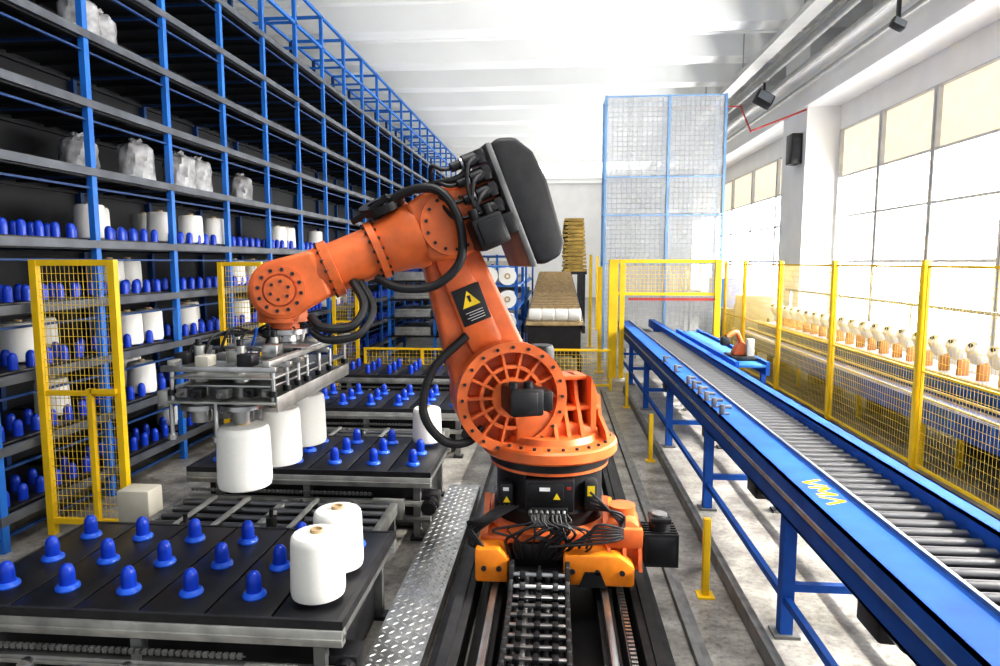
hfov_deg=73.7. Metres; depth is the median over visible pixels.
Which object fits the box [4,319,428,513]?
shelf
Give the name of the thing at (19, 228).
tray
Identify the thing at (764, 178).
window
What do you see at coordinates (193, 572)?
tray
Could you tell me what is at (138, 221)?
cone
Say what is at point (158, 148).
shelf
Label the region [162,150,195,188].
plastic bag
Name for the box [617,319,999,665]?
conveyor
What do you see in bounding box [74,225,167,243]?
tray
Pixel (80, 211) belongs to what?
cone
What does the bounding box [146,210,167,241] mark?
cone
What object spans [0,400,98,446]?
tray
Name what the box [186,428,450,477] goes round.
tray
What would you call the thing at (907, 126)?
window
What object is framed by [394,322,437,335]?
tray stack
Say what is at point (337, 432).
frame
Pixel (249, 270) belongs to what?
cone
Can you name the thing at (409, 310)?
tray stack
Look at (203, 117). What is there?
shelf
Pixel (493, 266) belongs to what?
shelf
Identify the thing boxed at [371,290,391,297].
tray
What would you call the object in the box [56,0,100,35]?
plastic bag
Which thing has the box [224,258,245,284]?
cone
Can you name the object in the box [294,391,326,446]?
spool
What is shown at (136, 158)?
plastic bag
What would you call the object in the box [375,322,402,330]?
tray
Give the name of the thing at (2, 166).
shelf
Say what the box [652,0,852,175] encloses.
ceiling pipe
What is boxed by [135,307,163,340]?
cone
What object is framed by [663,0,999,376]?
wall
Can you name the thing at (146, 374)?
cone
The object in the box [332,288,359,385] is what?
gate
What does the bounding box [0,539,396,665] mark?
conveyor
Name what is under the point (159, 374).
tray
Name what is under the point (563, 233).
pile
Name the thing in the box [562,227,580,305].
pile
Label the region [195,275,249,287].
tray
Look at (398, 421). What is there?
conveyor
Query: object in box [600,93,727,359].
cage
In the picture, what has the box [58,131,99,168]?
plastic bag
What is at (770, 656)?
guard rail
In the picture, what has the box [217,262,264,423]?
gate
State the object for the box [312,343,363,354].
tray
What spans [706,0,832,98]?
cable tray
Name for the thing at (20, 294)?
tray
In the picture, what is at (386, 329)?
tray
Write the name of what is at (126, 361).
cone
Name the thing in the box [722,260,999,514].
fence
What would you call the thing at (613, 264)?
gate
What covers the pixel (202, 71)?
shelf
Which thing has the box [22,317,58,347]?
cone
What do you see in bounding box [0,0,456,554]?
storage rack
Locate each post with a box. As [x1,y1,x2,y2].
[586,255,592,346]
[594,256,598,329]
[594,267,603,372]
[622,373,629,407]
[645,414,655,462]
[695,517,714,599]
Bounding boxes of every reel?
[488,267,498,282]
[498,267,515,284]
[501,290,515,307]
[509,312,515,325]
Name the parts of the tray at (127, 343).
tray panel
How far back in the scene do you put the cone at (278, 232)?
11.32 m
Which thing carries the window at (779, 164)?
in the wall at (982, 46)
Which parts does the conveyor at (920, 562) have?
leg, leg, leg, leg, drive motor, leg, rail, drive motor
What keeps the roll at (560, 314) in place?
on the conveyor at (552, 290)
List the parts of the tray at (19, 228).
tray panel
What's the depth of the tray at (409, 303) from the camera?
22.23 m
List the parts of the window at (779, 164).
pane, pane, pane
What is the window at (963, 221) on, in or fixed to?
in the wall at (982, 46)
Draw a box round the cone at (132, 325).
[121,310,143,344]
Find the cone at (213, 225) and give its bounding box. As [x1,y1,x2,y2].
[203,217,224,244]
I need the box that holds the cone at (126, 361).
[124,356,140,386]
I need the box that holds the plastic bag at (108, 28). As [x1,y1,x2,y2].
[98,9,117,44]
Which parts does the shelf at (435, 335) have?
post, post, shelf, shelf, shelf, shelf, shelf, post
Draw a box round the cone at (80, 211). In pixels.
[73,202,106,238]
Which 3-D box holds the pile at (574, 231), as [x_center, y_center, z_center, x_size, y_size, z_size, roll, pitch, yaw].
[2.796,-2.252,25.058,0.850,3.970,1.800,0,6,5]
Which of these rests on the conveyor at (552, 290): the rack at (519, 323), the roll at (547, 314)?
the roll at (547, 314)
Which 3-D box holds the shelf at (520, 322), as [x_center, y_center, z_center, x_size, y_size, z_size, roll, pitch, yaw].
[0.071,-0.157,14.356,0.760,0.030,2.540,1,6,5]
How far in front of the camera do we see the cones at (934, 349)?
9.70 m
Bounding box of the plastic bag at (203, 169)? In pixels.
[190,156,212,191]
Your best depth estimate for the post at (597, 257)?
23.73 m
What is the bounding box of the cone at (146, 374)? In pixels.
[127,359,156,393]
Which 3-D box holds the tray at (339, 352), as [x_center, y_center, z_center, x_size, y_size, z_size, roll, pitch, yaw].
[-3.913,0.508,14.227,0.990,0.173,1.230,0,6,5]
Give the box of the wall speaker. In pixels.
[785,133,802,165]
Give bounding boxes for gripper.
[157,322,354,442]
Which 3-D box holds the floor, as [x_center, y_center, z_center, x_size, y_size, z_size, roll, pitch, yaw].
[1.512,0.189,21.590,13.900,0.150,49.000,0,6,5]
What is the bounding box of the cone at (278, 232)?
[271,225,286,247]
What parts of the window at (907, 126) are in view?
pane, pane, pane, pane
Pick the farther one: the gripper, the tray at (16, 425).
the tray at (16, 425)
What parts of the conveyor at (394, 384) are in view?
rail, drive chain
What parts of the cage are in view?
post, post, panel, panel, panel, panel, post, panel, panel, panel, panel, post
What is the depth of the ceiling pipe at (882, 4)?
12.56 m
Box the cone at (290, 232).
[285,226,295,247]
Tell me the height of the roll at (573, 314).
0.240 m
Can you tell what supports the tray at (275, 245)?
on the storage rack at (200, 78)
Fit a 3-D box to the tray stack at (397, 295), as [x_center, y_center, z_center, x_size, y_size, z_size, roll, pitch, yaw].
[-1.865,-0.900,15.144,0.800,0.180,1.300,0,6,5]
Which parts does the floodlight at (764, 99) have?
glass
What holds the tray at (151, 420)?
on the storage rack at (200, 78)
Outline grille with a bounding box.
[793,137,800,158]
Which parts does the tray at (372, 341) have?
tray panel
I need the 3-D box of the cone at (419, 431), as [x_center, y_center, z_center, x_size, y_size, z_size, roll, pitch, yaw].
[-0.722,0.901,6.604,0.288,0.374,0.288,0,6,5]
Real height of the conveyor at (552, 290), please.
2.062 m
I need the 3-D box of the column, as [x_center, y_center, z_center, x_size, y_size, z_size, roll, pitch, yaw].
[7.506,-3.343,16.278,0.750,8.000,1.600,0,6,5]
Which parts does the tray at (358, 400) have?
tray panel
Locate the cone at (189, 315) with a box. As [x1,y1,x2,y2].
[180,302,197,331]
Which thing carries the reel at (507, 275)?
on the rack at (519, 323)
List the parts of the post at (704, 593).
plate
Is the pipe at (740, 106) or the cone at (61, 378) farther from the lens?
the pipe at (740, 106)
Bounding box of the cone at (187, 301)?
[180,300,199,318]
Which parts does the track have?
rail, bed plate, rail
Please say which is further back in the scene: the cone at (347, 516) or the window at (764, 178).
the window at (764, 178)
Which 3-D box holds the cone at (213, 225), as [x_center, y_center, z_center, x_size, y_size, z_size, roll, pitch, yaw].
[-3.993,-1.422,9.310,0.302,0.393,0.302,0,6,5]
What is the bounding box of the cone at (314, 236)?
[307,230,322,243]
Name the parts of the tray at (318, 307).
tray panel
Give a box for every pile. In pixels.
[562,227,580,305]
[562,233,578,299]
[563,218,586,322]
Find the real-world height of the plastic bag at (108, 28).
0.502 m
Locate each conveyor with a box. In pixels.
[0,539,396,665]
[185,448,450,540]
[325,411,468,457]
[333,377,449,390]
[524,272,584,371]
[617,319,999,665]
[676,329,769,383]
[730,327,999,468]
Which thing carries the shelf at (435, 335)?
on the floor
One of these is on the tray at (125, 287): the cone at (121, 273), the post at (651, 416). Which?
the cone at (121, 273)
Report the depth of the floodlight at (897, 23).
9.96 m
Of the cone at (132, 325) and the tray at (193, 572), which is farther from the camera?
the cone at (132, 325)
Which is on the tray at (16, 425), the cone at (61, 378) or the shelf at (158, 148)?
the cone at (61, 378)
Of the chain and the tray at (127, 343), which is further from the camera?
the tray at (127, 343)
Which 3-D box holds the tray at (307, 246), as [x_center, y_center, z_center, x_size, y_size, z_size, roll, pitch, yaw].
[-4.024,-1.636,12.645,0.990,0.173,1.230,0,6,5]
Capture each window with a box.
[716,180,731,277]
[729,170,752,294]
[748,159,777,294]
[772,157,781,303]
[833,110,881,321]
[869,85,936,331]
[925,56,999,346]
[992,255,999,345]
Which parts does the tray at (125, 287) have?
tray panel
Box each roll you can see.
[529,308,541,320]
[542,309,554,320]
[555,309,567,320]
[568,309,580,320]
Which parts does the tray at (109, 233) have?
tray panel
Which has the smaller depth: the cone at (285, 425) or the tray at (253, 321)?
the cone at (285, 425)
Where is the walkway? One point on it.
(405, 636)
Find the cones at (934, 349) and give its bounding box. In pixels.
[757,289,999,459]
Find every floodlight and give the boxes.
[752,82,775,109]
[889,0,906,32]
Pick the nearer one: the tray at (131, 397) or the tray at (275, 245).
the tray at (131, 397)
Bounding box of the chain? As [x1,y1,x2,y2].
[498,559,572,665]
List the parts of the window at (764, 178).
pane, pane, pane, pane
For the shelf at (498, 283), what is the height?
0.030 m
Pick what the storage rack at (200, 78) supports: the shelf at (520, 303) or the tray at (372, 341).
the tray at (372, 341)
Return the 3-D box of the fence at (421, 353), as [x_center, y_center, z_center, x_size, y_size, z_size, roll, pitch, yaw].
[-1.477,0.670,12.686,2.250,0.780,0.050,0,6,5]
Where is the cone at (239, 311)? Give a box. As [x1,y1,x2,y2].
[234,297,249,322]
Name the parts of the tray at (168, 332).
tray panel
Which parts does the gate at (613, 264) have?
post, post, post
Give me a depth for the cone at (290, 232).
11.74 m
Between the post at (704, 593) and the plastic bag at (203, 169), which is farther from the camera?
the plastic bag at (203, 169)
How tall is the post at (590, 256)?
2.600 m
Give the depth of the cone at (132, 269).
7.97 m
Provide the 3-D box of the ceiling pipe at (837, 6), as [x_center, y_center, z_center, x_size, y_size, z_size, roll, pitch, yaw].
[6.784,-6.801,20.889,0.080,0.080,47.950,0,6,5]
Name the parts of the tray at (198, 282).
tray panel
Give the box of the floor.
[0,297,999,665]
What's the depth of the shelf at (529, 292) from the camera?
20.01 m
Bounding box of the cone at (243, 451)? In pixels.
[216,420,272,492]
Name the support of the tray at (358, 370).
on the conveyor at (394, 384)
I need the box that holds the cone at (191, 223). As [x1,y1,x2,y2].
[178,214,203,243]
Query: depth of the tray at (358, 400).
8.65 m
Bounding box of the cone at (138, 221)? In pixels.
[130,212,146,240]
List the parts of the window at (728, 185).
pane, pane, pane, pane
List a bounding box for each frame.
[117,483,396,530]
[326,427,444,461]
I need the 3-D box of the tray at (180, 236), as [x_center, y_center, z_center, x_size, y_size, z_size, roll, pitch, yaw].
[-4.356,-1.209,8.632,0.990,0.173,1.230,0,6,5]
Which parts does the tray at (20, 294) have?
tray panel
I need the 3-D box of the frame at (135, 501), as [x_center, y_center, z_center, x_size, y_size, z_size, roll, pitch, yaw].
[-2.016,1.577,5.213,2.200,0.560,1.130,0,6,5]
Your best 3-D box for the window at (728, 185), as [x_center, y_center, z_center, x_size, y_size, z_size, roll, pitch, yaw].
[8.685,-3.612,25.889,0.130,4.300,2.520,0,6,5]
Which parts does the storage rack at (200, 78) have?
ladder frame, ladder frame, guide rail, ladder frame, guide rail, guide rail, guide rail, guide rail, guide rail, guide rail, guide rail, panel, ladder frame, ladder frame, guide rail, ladder frame, ladder frame, guide rail, ladder frame, ladder frame, ladder frame, ladder frame, ladder frame, ladder frame, ladder frame, ladder frame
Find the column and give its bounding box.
[775,27,845,324]
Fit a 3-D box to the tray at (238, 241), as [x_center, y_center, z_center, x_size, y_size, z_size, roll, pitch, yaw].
[-4.245,-1.351,9.970,0.990,0.173,1.230,0,6,5]
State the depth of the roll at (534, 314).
12.72 m
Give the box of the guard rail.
[623,386,785,665]
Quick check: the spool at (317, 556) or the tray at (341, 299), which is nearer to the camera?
the spool at (317, 556)
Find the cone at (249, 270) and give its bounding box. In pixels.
[244,259,261,275]
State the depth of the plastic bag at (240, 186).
10.45 m
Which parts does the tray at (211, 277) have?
tray panel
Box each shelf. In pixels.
[0,6,410,202]
[0,85,352,197]
[0,163,204,204]
[4,301,430,446]
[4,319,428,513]
[34,0,423,186]
[148,0,439,179]
[387,271,445,363]
[482,255,505,257]
[487,265,518,267]
[495,281,523,286]
[507,301,523,309]
[514,302,530,315]
[518,290,532,298]
[518,320,523,330]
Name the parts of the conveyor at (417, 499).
leg, drive chain, rail, leg, rail, rail, leg, drive motor, leg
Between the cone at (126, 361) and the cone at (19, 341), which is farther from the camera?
the cone at (126, 361)
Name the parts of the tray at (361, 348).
tray panel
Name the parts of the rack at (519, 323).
post, post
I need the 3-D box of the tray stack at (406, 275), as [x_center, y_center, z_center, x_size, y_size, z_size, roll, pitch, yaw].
[-1.865,-1.298,15.101,0.800,0.180,1.300,0,6,5]
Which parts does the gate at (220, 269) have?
post, rail, post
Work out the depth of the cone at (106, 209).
7.40 m
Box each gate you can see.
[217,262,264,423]
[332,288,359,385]
[607,259,721,377]
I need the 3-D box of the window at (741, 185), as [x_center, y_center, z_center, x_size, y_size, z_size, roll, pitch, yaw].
[8.480,-3.349,23.412,0.130,4.300,2.520,0,6,5]
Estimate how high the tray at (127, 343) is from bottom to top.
0.173 m
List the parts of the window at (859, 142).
pane, pane, pane, pane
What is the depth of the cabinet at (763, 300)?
17.73 m
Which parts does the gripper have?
rod, plate, plate, plate, rod, mounting plate, rod, rod, rod, plate, rod, rod, rod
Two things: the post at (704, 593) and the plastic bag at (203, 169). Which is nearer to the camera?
the post at (704, 593)
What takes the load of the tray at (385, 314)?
on the storage rack at (200, 78)
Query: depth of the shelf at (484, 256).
18.44 m
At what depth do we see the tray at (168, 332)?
8.59 m
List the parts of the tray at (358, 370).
tray panel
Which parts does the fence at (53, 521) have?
post, rail, rail, rail, latch frame, post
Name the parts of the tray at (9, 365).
tray panel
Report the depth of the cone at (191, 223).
8.60 m
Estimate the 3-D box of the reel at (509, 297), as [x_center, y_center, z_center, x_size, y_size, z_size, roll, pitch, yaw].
[0.156,-0.670,13.127,0.350,0.350,0.315,0,6,5]
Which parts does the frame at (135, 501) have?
rail, rail, rail, leg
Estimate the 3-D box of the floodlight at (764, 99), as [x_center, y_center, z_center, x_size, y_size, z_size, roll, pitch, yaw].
[6.194,-5.567,15.642,0.509,0.641,0.311,0,6,5]
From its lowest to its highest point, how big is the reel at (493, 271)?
0.350 m
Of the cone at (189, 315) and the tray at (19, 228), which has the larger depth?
the cone at (189, 315)
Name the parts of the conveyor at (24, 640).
leg, drive chain, leg, rail, rail, leg, drive motor, leg, rail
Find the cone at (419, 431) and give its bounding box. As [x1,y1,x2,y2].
[413,405,441,444]
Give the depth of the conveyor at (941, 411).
8.30 m
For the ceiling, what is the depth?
16.86 m
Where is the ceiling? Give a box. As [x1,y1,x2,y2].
[224,0,872,183]
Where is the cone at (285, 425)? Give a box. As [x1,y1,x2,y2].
[254,404,301,467]
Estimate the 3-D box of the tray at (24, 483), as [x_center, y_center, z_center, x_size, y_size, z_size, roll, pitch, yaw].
[-4.577,1.363,6.200,0.990,0.173,1.230,0,6,5]
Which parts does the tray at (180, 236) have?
tray panel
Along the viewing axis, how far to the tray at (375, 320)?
17.06 m
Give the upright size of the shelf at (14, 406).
0.035 m
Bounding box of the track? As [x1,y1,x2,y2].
[428,455,675,665]
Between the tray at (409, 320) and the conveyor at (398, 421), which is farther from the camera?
the tray at (409, 320)
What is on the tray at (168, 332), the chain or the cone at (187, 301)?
the cone at (187, 301)
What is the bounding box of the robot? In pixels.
[248,137,678,587]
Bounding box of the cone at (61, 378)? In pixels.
[33,376,70,415]
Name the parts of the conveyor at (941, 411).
leg, leg, yellow rail, yellow rail, rail, leg, leg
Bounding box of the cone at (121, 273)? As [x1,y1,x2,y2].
[102,257,124,290]
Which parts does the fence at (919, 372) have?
post, panel frame, post, panel frame, post, panel frame, post, panel frame, post, panel frame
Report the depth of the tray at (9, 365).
5.92 m
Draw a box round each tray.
[0,217,87,239]
[0,282,91,305]
[0,342,95,376]
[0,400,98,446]
[0,515,395,630]
[5,456,102,512]
[17,377,167,411]
[25,423,168,465]
[64,279,169,298]
[64,330,172,355]
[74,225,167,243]
[110,318,227,339]
[110,369,187,386]
[113,411,222,432]
[131,276,225,292]
[168,232,223,245]
[170,312,258,328]
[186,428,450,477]
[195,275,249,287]
[224,236,265,247]
[251,302,325,312]
[254,239,297,249]
[294,241,315,249]
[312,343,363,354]
[319,383,454,412]
[321,350,347,364]
[322,298,346,308]
[331,316,378,324]
[332,336,379,347]
[344,358,449,378]
[346,311,387,319]
[355,331,387,340]
[364,326,392,335]
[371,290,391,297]
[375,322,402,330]
[383,302,418,308]
[387,319,418,325]
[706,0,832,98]
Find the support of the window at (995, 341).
in the wall at (982, 46)
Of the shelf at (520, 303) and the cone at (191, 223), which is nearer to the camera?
the cone at (191, 223)
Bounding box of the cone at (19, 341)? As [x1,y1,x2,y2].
[0,319,33,362]
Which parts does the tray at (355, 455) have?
tray panel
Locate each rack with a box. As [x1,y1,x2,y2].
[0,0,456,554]
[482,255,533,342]
[487,264,523,341]
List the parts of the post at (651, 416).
plate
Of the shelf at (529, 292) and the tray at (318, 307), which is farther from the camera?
the shelf at (529, 292)
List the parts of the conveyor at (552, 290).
rail, under frame, rail, leg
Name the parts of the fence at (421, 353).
post, rail, post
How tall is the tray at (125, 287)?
0.173 m
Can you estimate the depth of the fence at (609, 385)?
12.47 m
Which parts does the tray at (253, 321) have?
tray panel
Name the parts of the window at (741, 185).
pane, pane, pane, pane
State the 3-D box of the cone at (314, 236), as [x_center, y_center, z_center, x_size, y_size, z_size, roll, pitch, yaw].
[-3.669,-1.839,13.225,0.302,0.393,0.302,0,6,5]
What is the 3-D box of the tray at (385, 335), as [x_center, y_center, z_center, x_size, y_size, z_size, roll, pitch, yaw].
[-3.582,0.081,18.241,0.990,0.173,1.230,0,6,5]
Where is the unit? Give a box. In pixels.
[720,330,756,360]
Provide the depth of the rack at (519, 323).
14.03 m
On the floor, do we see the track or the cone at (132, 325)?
the track
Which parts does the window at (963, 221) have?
pane, pane, pane, pane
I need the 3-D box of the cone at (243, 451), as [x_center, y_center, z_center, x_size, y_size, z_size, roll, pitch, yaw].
[-1.402,0.666,3.658,0.288,0.374,0.288,0,6,5]
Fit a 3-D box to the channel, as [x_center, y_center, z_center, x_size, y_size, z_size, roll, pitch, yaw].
[1.472,1.641,7.016,0.100,0.050,10.800,0,6,5]
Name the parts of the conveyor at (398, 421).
leg, drive chain, rail, rail, leg, drive motor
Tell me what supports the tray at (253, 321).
on the storage rack at (200, 78)
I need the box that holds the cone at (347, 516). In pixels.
[313,502,363,572]
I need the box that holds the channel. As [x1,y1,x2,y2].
[600,389,712,665]
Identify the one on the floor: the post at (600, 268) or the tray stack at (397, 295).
the post at (600, 268)
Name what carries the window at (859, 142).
in the wall at (982, 46)
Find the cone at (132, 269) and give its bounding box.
[123,257,142,289]
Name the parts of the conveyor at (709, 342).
rail, rail, leg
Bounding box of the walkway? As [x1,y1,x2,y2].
[364,484,479,665]
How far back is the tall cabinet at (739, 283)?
20.56 m
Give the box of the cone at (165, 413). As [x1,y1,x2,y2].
[156,403,177,425]
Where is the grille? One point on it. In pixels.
(796, 140)
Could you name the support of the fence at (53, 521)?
on the floor
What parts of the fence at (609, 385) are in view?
rail, rail, post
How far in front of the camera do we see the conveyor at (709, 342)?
10.28 m
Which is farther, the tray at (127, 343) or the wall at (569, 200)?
the wall at (569, 200)
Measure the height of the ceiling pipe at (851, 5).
0.100 m
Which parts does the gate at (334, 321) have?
post, rail, post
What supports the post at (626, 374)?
on the floor
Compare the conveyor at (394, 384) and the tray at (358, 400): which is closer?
the tray at (358, 400)
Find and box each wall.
[481,184,608,296]
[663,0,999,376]
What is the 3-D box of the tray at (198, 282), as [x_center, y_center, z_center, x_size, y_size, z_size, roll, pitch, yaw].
[-4.356,-0.642,8.692,0.990,0.173,1.230,0,6,5]
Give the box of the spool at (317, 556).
[290,524,345,604]
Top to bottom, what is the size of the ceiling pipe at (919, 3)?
0.090 m
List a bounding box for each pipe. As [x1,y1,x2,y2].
[650,0,846,175]
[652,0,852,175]
[654,0,861,175]
[664,0,895,175]
[676,0,929,175]
[728,105,806,132]
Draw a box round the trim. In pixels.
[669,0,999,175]
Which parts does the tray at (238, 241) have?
tray panel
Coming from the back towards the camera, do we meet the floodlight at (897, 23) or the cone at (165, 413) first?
the floodlight at (897, 23)
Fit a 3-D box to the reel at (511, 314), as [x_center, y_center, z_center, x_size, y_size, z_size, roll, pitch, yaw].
[0.156,-0.223,13.174,0.350,0.350,0.315,0,6,5]
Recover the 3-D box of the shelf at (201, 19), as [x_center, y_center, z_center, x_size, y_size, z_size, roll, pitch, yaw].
[-3.656,-5.384,17.665,1.100,0.035,25.650,1,6,5]
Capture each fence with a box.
[28,260,130,534]
[364,347,445,364]
[554,349,611,390]
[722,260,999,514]
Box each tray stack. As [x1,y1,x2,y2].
[394,271,424,280]
[394,292,429,298]
[394,305,432,316]
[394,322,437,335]
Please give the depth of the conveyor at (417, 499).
5.81 m
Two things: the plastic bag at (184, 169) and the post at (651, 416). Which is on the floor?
the post at (651, 416)
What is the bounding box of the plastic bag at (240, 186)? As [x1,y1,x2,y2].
[229,173,252,199]
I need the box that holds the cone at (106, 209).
[105,208,110,226]
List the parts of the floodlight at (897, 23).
glass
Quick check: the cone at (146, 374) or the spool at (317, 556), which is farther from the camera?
the cone at (146, 374)

